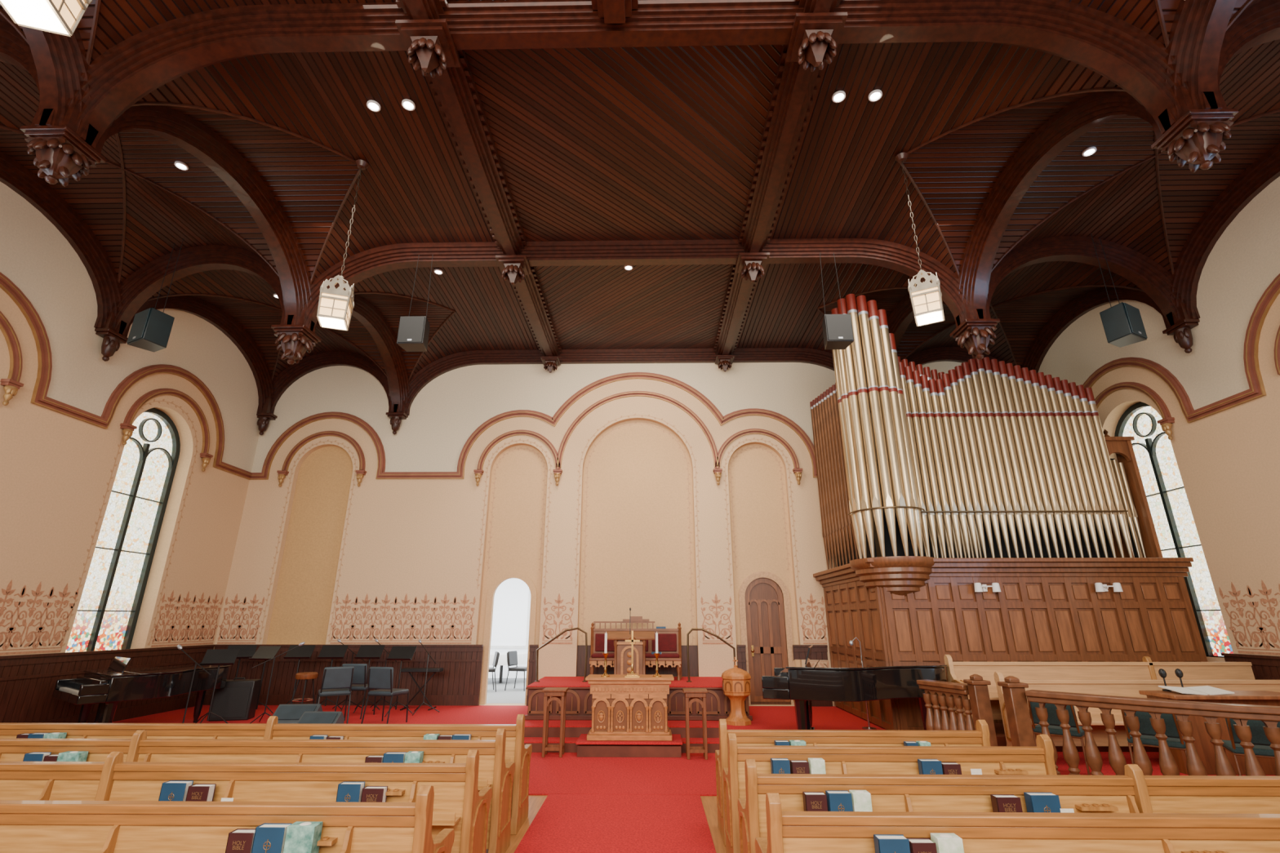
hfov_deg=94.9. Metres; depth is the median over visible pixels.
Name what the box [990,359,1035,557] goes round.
pipe
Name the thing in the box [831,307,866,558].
pipe
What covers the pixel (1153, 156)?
trim
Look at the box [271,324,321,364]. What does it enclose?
pendant
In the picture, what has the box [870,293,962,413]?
trim
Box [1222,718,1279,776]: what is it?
chair
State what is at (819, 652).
trim
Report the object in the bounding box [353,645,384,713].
music stand
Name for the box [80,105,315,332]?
trim
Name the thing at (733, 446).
trim
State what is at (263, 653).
music stand
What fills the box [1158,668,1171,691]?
desk microphone
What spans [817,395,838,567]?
slat
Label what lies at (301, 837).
tissue box
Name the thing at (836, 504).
slat
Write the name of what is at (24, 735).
bible
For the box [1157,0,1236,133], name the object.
trim
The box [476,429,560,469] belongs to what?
trim
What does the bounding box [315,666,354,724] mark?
padded chair
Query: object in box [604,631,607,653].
candle
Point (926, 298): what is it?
lantern
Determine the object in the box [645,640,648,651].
cushion
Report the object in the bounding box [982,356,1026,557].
pipe
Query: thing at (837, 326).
grille
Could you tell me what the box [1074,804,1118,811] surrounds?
shelf
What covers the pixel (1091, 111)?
trim
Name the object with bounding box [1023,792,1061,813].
hymnal
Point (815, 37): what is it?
boss
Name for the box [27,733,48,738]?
hymnal
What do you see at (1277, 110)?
trim
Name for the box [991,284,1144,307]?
trim
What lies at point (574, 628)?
handrail
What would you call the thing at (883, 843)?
hymnal
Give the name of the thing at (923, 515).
pipe
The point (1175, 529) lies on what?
window
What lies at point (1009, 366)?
pipe
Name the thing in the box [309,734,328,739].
hymnal
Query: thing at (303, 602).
wall
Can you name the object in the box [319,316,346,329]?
diffuser
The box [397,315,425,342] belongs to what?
grille
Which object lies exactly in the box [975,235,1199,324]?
trim
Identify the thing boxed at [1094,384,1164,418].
trim
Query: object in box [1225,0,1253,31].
trim
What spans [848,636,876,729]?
gooseneck lamp
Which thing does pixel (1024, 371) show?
pipe
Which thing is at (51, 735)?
tissue box
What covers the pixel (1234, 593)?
trim
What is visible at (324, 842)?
shelf
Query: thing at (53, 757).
bible
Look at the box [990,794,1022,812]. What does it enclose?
bible
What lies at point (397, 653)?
music stand
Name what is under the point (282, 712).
grille
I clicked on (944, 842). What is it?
tissue box
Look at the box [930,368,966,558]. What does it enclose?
pipe
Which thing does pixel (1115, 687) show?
bench
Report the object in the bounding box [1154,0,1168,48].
trim
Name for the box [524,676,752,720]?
platform
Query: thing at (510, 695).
floor
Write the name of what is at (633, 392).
trim
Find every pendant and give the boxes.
[19,124,106,186]
[94,328,128,361]
[256,413,277,435]
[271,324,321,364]
[386,412,408,434]
[950,318,999,359]
[1151,108,1238,172]
[1162,318,1199,353]
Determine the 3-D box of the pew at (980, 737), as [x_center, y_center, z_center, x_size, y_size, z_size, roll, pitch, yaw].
[1.895,3.138,5.290,2.384,0.964,0.639,0,-18,1]
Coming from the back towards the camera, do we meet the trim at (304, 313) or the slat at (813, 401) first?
the slat at (813, 401)
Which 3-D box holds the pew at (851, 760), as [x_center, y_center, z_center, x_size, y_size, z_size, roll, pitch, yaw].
[1.928,2.915,4.615,2.494,0.964,0.639,0,-18,1]
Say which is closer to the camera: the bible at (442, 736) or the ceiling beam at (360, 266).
the bible at (442, 736)
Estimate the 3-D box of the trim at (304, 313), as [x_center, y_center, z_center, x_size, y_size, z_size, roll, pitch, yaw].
[-5.318,-1.795,9.224,0.340,0.698,0.340,0,-18,1]
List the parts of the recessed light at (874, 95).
bulb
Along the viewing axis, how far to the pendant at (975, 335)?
8.74 m
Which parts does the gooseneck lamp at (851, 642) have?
stem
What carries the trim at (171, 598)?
attached to the wall at (55, 467)
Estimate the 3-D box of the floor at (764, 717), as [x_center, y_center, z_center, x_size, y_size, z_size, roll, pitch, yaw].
[-0.013,4.069,7.503,16.600,0.014,7.200,0,-18,1]
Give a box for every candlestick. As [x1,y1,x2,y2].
[600,631,609,676]
[653,631,661,676]
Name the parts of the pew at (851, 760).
moulding, panel, rail, panel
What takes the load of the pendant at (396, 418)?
attached to the wall at (414, 538)
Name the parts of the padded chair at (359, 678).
leg, backrest, seat, frame, leg, post, leg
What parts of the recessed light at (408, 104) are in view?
bulb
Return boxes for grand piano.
[52,656,231,723]
[761,644,946,730]
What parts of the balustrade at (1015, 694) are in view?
newel post, rail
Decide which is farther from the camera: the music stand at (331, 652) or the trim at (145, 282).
the music stand at (331, 652)
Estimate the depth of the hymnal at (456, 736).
5.40 m
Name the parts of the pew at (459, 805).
rail, panel, moulding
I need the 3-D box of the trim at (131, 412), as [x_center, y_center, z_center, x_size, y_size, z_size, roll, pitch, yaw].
[-8.254,-0.185,10.452,0.069,0.922,1.838,0,-18,1]
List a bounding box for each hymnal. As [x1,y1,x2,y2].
[22,751,51,761]
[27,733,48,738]
[158,780,193,801]
[251,823,292,852]
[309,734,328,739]
[335,782,364,802]
[382,751,406,763]
[452,733,471,740]
[770,758,790,773]
[773,740,789,746]
[825,790,853,811]
[873,834,910,852]
[903,741,918,746]
[917,759,942,774]
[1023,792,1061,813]
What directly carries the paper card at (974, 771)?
in the pew at (851, 760)
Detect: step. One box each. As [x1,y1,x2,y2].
[524,727,719,737]
[524,742,719,753]
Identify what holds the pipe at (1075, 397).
on the organ case
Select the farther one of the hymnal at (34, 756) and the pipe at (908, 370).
the pipe at (908, 370)
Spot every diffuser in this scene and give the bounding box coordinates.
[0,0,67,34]
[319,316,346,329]
[916,311,942,325]
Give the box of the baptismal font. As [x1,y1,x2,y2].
[721,657,751,725]
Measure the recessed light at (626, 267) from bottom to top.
0.024 m
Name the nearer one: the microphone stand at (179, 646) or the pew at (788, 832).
the pew at (788, 832)
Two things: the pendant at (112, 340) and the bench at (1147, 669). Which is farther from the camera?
the pendant at (112, 340)
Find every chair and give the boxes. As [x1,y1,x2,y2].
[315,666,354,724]
[334,663,376,719]
[360,666,408,724]
[488,651,499,692]
[504,650,526,691]
[1026,699,1090,775]
[1120,710,1186,764]
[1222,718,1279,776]
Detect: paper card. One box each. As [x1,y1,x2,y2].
[221,798,233,801]
[970,768,982,774]
[1059,808,1074,813]
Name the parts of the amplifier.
handle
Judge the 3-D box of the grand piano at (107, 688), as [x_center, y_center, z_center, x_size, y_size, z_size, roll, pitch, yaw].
[-7.015,3.866,8.519,1.357,1.010,1.992,-13,-22,34]
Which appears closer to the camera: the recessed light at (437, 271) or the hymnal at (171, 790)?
the hymnal at (171, 790)
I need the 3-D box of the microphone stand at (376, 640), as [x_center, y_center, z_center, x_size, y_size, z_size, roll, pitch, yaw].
[-4.709,4.484,10.667,0.649,1.179,0.455,-3,-18,8]
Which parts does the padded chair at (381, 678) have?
leg, post, backrest, leg, frame, seat, leg, post, leg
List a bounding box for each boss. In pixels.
[395,18,461,77]
[495,254,532,284]
[540,356,560,373]
[715,355,734,371]
[734,252,769,282]
[785,12,847,71]
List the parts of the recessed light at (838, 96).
bulb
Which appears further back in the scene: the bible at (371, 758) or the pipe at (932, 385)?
the pipe at (932, 385)
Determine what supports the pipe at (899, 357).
on the organ case
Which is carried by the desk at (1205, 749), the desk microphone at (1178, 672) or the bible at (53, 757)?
the desk microphone at (1178, 672)
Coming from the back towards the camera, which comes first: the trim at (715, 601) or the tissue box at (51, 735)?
the trim at (715, 601)
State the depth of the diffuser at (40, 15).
3.71 m
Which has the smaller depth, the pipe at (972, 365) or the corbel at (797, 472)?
the pipe at (972, 365)
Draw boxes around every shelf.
[316,837,337,846]
[385,789,405,795]
[422,761,444,763]
[994,769,1028,774]
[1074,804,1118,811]
[1181,851,1228,852]
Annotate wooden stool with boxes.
[289,671,318,704]
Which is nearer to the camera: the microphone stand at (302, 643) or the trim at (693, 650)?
the microphone stand at (302, 643)
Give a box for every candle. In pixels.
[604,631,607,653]
[655,631,657,653]
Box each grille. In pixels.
[126,307,150,342]
[210,687,250,718]
[274,705,316,719]
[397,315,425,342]
[825,314,853,340]
[1124,302,1147,338]
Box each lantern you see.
[0,0,93,36]
[316,159,368,330]
[894,151,944,326]
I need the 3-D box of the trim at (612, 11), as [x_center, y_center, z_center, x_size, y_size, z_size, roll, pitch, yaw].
[-0.303,-5.142,2.127,0.440,0.299,7.400,0,-18,1]
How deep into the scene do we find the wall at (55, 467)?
8.80 m
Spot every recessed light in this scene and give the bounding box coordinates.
[173,160,188,170]
[366,99,380,111]
[401,98,415,111]
[433,268,443,274]
[624,265,632,270]
[831,90,845,102]
[868,88,882,102]
[1081,146,1096,156]
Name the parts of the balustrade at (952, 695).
rail, newel post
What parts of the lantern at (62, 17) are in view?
glass pane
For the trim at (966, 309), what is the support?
attached to the ceiling
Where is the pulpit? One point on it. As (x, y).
(622, 656)
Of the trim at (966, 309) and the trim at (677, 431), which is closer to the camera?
the trim at (966, 309)
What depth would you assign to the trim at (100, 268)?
8.52 m
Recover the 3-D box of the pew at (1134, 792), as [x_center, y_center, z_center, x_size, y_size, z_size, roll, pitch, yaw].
[2.741,2.628,3.747,4.152,0.964,0.639,0,-18,1]
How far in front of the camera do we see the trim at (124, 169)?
8.44 m
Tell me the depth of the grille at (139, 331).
8.41 m
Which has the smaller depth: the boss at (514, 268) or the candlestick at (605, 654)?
the candlestick at (605, 654)
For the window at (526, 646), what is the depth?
16.44 m
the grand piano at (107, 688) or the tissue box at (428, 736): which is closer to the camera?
the tissue box at (428, 736)
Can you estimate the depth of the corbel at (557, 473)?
12.22 m
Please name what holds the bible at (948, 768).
in the pew at (851, 760)
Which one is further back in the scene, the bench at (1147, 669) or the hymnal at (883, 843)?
the bench at (1147, 669)
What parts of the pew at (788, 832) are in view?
panel, rail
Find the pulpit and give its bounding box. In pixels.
[606,608,654,674]
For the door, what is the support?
in the wall at (637, 552)
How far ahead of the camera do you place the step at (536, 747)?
8.41 m
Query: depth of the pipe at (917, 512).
9.28 m
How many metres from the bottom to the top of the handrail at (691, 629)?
0.872 m
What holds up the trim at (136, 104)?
attached to the ceiling
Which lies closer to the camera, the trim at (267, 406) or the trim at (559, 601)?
the trim at (559, 601)
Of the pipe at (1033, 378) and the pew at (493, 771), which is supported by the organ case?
the pipe at (1033, 378)
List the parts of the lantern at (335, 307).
glass pane, frame, crown, chain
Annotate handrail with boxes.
[534,627,587,682]
[686,628,735,682]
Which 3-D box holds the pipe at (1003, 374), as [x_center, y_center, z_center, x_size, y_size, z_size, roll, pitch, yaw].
[6.181,0.472,9.547,0.115,3.317,0.114,0,-18,1]
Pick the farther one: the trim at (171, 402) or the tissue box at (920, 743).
the trim at (171, 402)
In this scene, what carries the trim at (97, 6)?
attached to the ceiling
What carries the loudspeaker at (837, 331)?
hanging from the ceiling
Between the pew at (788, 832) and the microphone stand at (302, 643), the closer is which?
the pew at (788, 832)
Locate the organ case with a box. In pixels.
[813,429,1207,730]
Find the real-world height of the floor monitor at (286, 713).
0.316 m
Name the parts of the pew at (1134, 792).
moulding, panel, rail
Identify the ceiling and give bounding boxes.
[0,0,1279,379]
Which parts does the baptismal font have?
lid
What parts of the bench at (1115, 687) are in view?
moulding, panel, seat, rail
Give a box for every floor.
[112,705,1275,776]
[485,795,726,852]
[486,678,526,703]
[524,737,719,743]
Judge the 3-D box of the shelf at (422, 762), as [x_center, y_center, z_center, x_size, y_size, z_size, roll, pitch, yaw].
[-1.687,2.708,4.718,0.220,0.020,0.060,0,-18,1]
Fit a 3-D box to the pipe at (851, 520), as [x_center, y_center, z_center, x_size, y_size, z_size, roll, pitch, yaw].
[3.656,0.757,10.364,0.093,3.289,0.090,0,-18,1]
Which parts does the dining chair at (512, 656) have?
leg, backrest, seat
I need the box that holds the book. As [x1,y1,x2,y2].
[1158,685,1234,695]
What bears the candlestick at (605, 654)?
on the altar table at (624, 708)
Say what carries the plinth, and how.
on the carpet at (570, 774)
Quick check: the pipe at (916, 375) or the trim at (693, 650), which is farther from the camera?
the trim at (693, 650)
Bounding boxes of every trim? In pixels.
[0,8,29,44]
[0,20,54,125]
[0,124,121,168]
[0,151,126,335]
[0,271,252,478]
[0,311,22,382]
[0,312,21,381]
[0,579,78,655]
[0,644,215,723]
[21,26,98,148]
[31,93,110,153]
[60,399,198,649]
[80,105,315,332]
[85,0,101,65]
[93,244,294,332]
[102,305,132,337]
[115,132,124,169]
[115,295,275,413]
[117,168,126,283]
[123,168,279,276]
[123,388,209,453]
[129,391,208,453]
[132,102,355,163]
[146,293,281,310]
[151,590,222,647]
[203,644,483,706]
[217,593,264,644]
[250,372,817,479]
[257,351,398,413]
[258,440,357,642]
[261,389,272,413]
[271,350,280,380]
[280,303,316,333]
[281,431,365,471]
[282,431,361,471]
[307,294,410,415]
[310,168,359,284]
[316,323,386,376]
[329,593,475,644]
[353,292,455,311]
[388,395,406,413]
[391,347,871,415]
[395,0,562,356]
[408,311,455,381]
[475,438,552,589]
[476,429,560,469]
[478,431,558,469]
[479,571,537,704]
[486,446,546,571]
[526,644,538,706]
[542,594,573,644]
[555,391,719,467]
[557,391,717,467]
[573,413,701,588]
[576,645,698,676]
[580,422,694,645]
[591,0,638,23]
[701,594,733,644]
[713,0,840,355]
[715,428,799,468]
[717,429,797,468]
[723,437,800,588]
[728,445,790,571]
[737,644,746,671]
[738,571,794,705]
[792,644,832,706]
[799,593,826,644]
[817,286,907,309]
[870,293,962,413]
[899,163,959,278]
[900,306,991,361]
[905,346,999,366]
[906,87,1125,154]
[955,90,1176,327]
[955,297,991,327]
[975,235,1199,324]
[991,154,1156,272]
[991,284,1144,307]
[991,306,1017,365]
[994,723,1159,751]
[1021,286,1177,373]
[1083,273,1279,421]
[1083,276,1279,422]
[1094,382,1171,417]
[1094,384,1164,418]
[1146,76,1227,139]
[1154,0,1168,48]
[1154,132,1158,155]
[1155,155,1174,275]
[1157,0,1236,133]
[1157,108,1279,155]
[1160,295,1191,328]
[1166,142,1279,327]
[1201,0,1279,108]
[1218,579,1279,655]
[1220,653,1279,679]
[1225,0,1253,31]
[1274,325,1279,375]
[1275,328,1279,373]
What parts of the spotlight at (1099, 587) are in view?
lamp shade, lamp shade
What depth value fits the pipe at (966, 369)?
9.53 m
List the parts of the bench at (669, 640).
post, leg, seat, frame, leg, post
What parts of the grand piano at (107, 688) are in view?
leg, leg, lid, lid, leg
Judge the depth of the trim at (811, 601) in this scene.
11.32 m
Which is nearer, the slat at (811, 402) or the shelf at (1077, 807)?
the shelf at (1077, 807)
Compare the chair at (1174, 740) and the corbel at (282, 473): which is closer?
the chair at (1174, 740)
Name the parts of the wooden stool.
leg, leg, seat, leg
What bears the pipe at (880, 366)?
on the organ case
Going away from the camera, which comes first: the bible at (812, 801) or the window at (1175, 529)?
the bible at (812, 801)
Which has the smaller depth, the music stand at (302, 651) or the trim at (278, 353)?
the music stand at (302, 651)
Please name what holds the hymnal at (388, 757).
in the pew at (493, 771)
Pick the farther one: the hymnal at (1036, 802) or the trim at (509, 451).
the trim at (509, 451)
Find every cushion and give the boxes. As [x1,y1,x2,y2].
[591,653,679,657]
[595,633,614,651]
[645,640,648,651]
[652,633,676,651]
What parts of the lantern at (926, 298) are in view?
chain, crown, frame, glass pane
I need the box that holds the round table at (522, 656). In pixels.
[488,652,527,683]
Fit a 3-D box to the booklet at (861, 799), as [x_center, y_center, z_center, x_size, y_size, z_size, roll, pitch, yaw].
[1.353,2.360,3.586,0.107,0.237,0.082,0,-18,1]
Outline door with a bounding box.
[745,577,791,704]
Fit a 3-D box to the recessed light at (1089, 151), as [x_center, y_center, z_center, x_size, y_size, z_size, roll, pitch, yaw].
[5.730,-3.504,7.495,0.150,0.024,0.150,0,-18,1]
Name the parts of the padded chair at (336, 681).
post, seat, frame, backrest, leg, leg, post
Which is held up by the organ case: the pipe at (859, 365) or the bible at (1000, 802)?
the pipe at (859, 365)
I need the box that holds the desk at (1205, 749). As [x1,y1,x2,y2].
[1138,690,1279,774]
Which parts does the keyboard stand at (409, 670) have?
cross leg, cross leg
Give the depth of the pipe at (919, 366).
9.37 m
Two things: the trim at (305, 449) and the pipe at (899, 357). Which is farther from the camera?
the trim at (305, 449)
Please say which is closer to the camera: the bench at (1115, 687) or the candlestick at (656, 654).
the bench at (1115, 687)
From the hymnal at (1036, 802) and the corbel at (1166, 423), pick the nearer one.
the hymnal at (1036, 802)
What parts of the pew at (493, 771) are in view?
rail, panel, moulding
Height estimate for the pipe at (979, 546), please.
3.159 m
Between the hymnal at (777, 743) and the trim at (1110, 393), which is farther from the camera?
the trim at (1110, 393)
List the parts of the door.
handle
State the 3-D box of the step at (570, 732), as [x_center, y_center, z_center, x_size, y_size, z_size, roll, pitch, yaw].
[-0.013,4.211,7.456,16.600,0.284,7.200,0,-18,1]
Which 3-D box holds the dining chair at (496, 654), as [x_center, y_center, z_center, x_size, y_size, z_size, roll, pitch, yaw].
[-3.491,5.544,13.302,0.519,0.829,0.462,7,-19,-19]
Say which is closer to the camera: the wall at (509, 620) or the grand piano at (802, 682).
the grand piano at (802, 682)
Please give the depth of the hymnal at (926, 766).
4.41 m
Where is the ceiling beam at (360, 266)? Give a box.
[284,238,986,328]
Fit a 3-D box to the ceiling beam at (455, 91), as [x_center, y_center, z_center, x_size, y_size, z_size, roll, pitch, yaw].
[-2.084,-3.913,5.904,0.470,0.259,15.280,0,-18,1]
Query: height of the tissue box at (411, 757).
0.237 m
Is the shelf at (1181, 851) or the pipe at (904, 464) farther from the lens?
the pipe at (904, 464)
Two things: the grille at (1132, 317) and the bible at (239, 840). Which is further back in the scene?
the grille at (1132, 317)
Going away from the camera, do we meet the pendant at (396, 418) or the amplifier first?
the amplifier
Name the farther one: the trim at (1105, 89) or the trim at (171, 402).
the trim at (171, 402)
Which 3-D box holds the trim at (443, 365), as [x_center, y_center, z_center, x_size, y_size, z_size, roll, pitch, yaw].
[-0.052,-0.999,12.855,10.540,1.470,0.220,0,-18,1]
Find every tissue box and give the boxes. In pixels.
[43,733,66,738]
[57,751,88,761]
[283,821,323,852]
[404,751,423,763]
[423,733,439,739]
[789,740,806,746]
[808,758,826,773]
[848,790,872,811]
[915,741,930,746]
[929,833,964,852]
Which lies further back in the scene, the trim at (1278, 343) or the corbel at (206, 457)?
the corbel at (206, 457)
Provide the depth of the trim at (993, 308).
12.01 m
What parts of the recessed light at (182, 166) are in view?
bulb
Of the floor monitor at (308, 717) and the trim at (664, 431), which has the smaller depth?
the floor monitor at (308, 717)
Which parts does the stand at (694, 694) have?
leg, leg, leg, leg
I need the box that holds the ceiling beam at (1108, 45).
[35,0,1222,146]
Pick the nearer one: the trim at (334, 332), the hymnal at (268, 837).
the hymnal at (268, 837)
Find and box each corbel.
[0,378,23,405]
[120,422,137,444]
[200,453,213,471]
[276,470,288,486]
[355,470,366,486]
[473,469,484,485]
[552,469,562,485]
[712,468,722,484]
[792,468,802,484]
[1156,417,1174,439]
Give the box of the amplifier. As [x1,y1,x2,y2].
[208,677,261,721]
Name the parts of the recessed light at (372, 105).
bulb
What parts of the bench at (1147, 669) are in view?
panel, moulding, seat, rail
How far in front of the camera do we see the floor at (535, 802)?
5.60 m
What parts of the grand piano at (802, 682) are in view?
leg, lid, leg, lid, leg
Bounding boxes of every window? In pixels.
[65,408,180,652]
[490,577,530,648]
[1114,401,1233,657]
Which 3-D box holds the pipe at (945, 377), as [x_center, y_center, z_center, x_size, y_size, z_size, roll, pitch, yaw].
[5.199,0.585,9.528,0.115,3.092,0.114,0,-18,1]
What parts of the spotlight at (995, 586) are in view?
lamp shade, lamp shade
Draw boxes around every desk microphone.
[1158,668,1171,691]
[1174,668,1183,687]
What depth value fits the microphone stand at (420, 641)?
10.18 m
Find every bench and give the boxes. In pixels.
[589,616,682,680]
[943,654,1255,722]
[993,671,1279,746]
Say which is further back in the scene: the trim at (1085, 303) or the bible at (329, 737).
the trim at (1085, 303)
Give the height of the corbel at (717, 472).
0.340 m
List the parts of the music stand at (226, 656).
leg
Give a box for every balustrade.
[916,674,997,746]
[997,675,1279,776]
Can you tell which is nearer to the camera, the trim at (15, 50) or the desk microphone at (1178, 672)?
the trim at (15, 50)
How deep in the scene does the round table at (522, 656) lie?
14.90 m
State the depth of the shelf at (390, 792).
3.90 m
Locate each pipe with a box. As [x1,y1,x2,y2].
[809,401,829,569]
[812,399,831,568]
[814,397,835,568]
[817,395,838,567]
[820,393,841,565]
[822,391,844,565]
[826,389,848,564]
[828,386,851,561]
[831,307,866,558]
[831,349,862,559]
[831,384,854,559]
[835,382,858,559]
[836,297,874,557]
[845,293,884,556]
[856,295,897,556]
[866,299,908,555]
[877,309,917,555]
[888,333,923,556]
[897,356,927,556]
[898,361,930,556]
[901,359,936,558]
[904,366,938,558]
[908,361,943,558]
[911,370,946,558]
[915,364,951,558]
[920,374,954,558]
[923,366,959,558]
[928,378,962,558]
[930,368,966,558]
[935,378,970,558]
[937,372,974,558]
[941,373,978,558]
[947,368,986,558]
[954,365,995,558]
[960,361,1003,558]
[968,358,1010,558]
[973,516,982,558]
[974,358,1018,557]
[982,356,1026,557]
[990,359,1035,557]
[997,360,1043,557]
[1004,363,1051,557]
[1013,364,1059,557]
[1021,367,1067,557]
[1028,369,1075,557]
[1036,372,1084,557]
[1044,374,1091,557]
[1052,377,1099,557]
[1060,379,1107,557]
[1068,382,1115,557]
[1076,384,1124,557]
[1084,387,1132,557]
[1110,459,1134,557]
[1111,459,1140,557]
[1117,462,1146,557]
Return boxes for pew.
[0,714,532,835]
[0,728,515,852]
[0,749,492,852]
[0,785,454,852]
[715,719,990,846]
[722,733,1057,852]
[737,759,1279,852]
[755,793,1279,852]
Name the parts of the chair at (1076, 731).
post, backrest, seat, frame, post, leg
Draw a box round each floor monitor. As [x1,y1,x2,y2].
[272,703,322,724]
[296,711,344,724]
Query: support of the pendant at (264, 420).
attached to the wall at (414, 538)
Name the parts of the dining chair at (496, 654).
seat, leg, backrest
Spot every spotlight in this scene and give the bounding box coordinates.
[973,582,1000,592]
[1094,582,1123,591]
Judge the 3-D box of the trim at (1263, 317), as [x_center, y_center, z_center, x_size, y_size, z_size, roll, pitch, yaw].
[8.173,-2.067,5.063,0.079,1.447,15.400,0,-18,1]
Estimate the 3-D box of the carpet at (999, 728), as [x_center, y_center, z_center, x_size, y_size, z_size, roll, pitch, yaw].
[6.138,3.999,7.571,4.100,0.159,1.000,0,-18,1]
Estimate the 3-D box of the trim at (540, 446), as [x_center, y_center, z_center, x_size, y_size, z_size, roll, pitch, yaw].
[-2.550,1.734,12.112,1.426,3.113,0.003,0,-18,1]
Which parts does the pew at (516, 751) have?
rail, panel, moulding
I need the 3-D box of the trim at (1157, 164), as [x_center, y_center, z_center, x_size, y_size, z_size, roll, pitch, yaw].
[7.444,-2.708,8.267,0.031,1.085,2.426,-15,-24,39]
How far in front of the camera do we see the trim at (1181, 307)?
8.81 m
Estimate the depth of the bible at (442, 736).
5.40 m
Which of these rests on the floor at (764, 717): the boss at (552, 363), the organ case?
the organ case
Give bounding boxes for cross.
[624,631,639,677]
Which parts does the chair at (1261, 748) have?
post, leg, seat, frame, backrest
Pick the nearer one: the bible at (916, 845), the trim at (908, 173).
the bible at (916, 845)
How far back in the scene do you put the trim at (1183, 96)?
5.25 m
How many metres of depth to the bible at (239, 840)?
2.99 m
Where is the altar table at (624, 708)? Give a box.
[585,674,674,741]
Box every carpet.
[514,794,715,852]
[528,752,716,795]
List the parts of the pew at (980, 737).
moulding, panel, rail, panel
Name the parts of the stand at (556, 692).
leg, leg, leg, leg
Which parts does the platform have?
arched panel, arched panel, arched panel, arched panel, arched panel, arched panel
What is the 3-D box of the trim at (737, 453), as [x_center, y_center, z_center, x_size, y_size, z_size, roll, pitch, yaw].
[2.451,1.651,12.195,1.146,2.624,0.003,0,-18,1]
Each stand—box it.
[177,644,211,723]
[195,648,239,723]
[227,644,257,679]
[248,646,280,713]
[250,641,305,723]
[283,645,315,704]
[316,645,347,709]
[332,639,365,711]
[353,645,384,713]
[369,638,396,711]
[384,646,417,716]
[400,667,444,711]
[412,639,439,715]
[542,687,568,757]
[682,688,707,759]
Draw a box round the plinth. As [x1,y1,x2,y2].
[575,733,682,757]
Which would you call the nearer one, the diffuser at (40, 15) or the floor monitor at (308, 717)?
the diffuser at (40, 15)
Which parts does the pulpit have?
desk moulding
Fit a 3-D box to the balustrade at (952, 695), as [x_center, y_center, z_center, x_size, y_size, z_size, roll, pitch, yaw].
[3.601,3.282,6.644,0.248,0.939,0.923,6,-19,-17]
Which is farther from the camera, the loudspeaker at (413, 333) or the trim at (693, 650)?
the trim at (693, 650)
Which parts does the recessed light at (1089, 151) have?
bulb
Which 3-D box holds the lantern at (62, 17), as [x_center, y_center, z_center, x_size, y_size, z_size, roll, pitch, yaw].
[-3.814,-3.728,4.042,0.340,2.362,0.340,5,-19,-15]
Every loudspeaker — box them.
[126,238,183,351]
[396,254,432,351]
[819,252,853,349]
[1090,232,1147,347]
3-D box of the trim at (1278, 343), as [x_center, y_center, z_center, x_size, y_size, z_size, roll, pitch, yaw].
[8.211,-1.381,6.837,0.069,0.922,1.838,0,-18,1]
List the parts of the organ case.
panel, panel, panel, panel, panel, panel, panel, panel, panel, panel, panel, panel, panel, panel, panel, panel, panel, panel, panel, panel, panel, panel, pipe rail, panel, panel, cornice, panel, frame, panel, panel, panel, panel, panel, panel, panel, panel, panel, panel, frame, panel, panel, panel, panel, panel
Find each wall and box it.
[0,181,259,656]
[213,361,962,706]
[266,445,352,644]
[477,419,798,705]
[488,578,528,678]
[1038,176,1279,662]
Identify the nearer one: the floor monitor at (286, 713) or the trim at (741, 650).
the floor monitor at (286, 713)
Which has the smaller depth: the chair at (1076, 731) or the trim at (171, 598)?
the chair at (1076, 731)
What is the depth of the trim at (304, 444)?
12.57 m
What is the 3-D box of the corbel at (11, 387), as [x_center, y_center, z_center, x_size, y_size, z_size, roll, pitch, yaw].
[-8.268,-0.434,7.701,0.137,0.340,0.180,0,-18,1]
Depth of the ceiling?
7.86 m
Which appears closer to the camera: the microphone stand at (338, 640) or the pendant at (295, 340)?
the pendant at (295, 340)
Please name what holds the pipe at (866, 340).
on the organ case
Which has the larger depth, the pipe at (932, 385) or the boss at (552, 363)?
the boss at (552, 363)
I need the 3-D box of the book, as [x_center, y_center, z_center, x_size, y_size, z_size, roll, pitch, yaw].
[5.979,2.840,6.325,0.542,0.063,0.299,0,-18,1]
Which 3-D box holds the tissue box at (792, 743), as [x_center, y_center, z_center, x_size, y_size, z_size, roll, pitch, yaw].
[1.379,2.865,5.115,0.128,0.237,0.082,0,-18,1]
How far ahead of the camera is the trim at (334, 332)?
12.34 m
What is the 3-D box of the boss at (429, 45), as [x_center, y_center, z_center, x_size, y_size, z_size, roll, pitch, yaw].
[-2.085,-3.623,5.766,0.480,0.380,0.480,0,-18,1]
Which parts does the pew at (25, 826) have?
rail, panel, moulding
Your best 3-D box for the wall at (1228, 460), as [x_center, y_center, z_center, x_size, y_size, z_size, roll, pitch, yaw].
[8.394,-0.595,4.572,0.360,7.600,15.400,0,-18,1]
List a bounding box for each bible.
[16,733,32,738]
[43,754,58,761]
[185,783,216,801]
[225,828,255,852]
[326,736,343,739]
[360,786,387,802]
[364,755,383,763]
[437,734,453,739]
[790,760,809,773]
[802,791,827,811]
[906,838,937,852]
[941,762,961,774]
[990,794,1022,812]
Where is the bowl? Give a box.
[721,675,751,693]
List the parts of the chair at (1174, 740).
post, leg, backrest, seat, frame, post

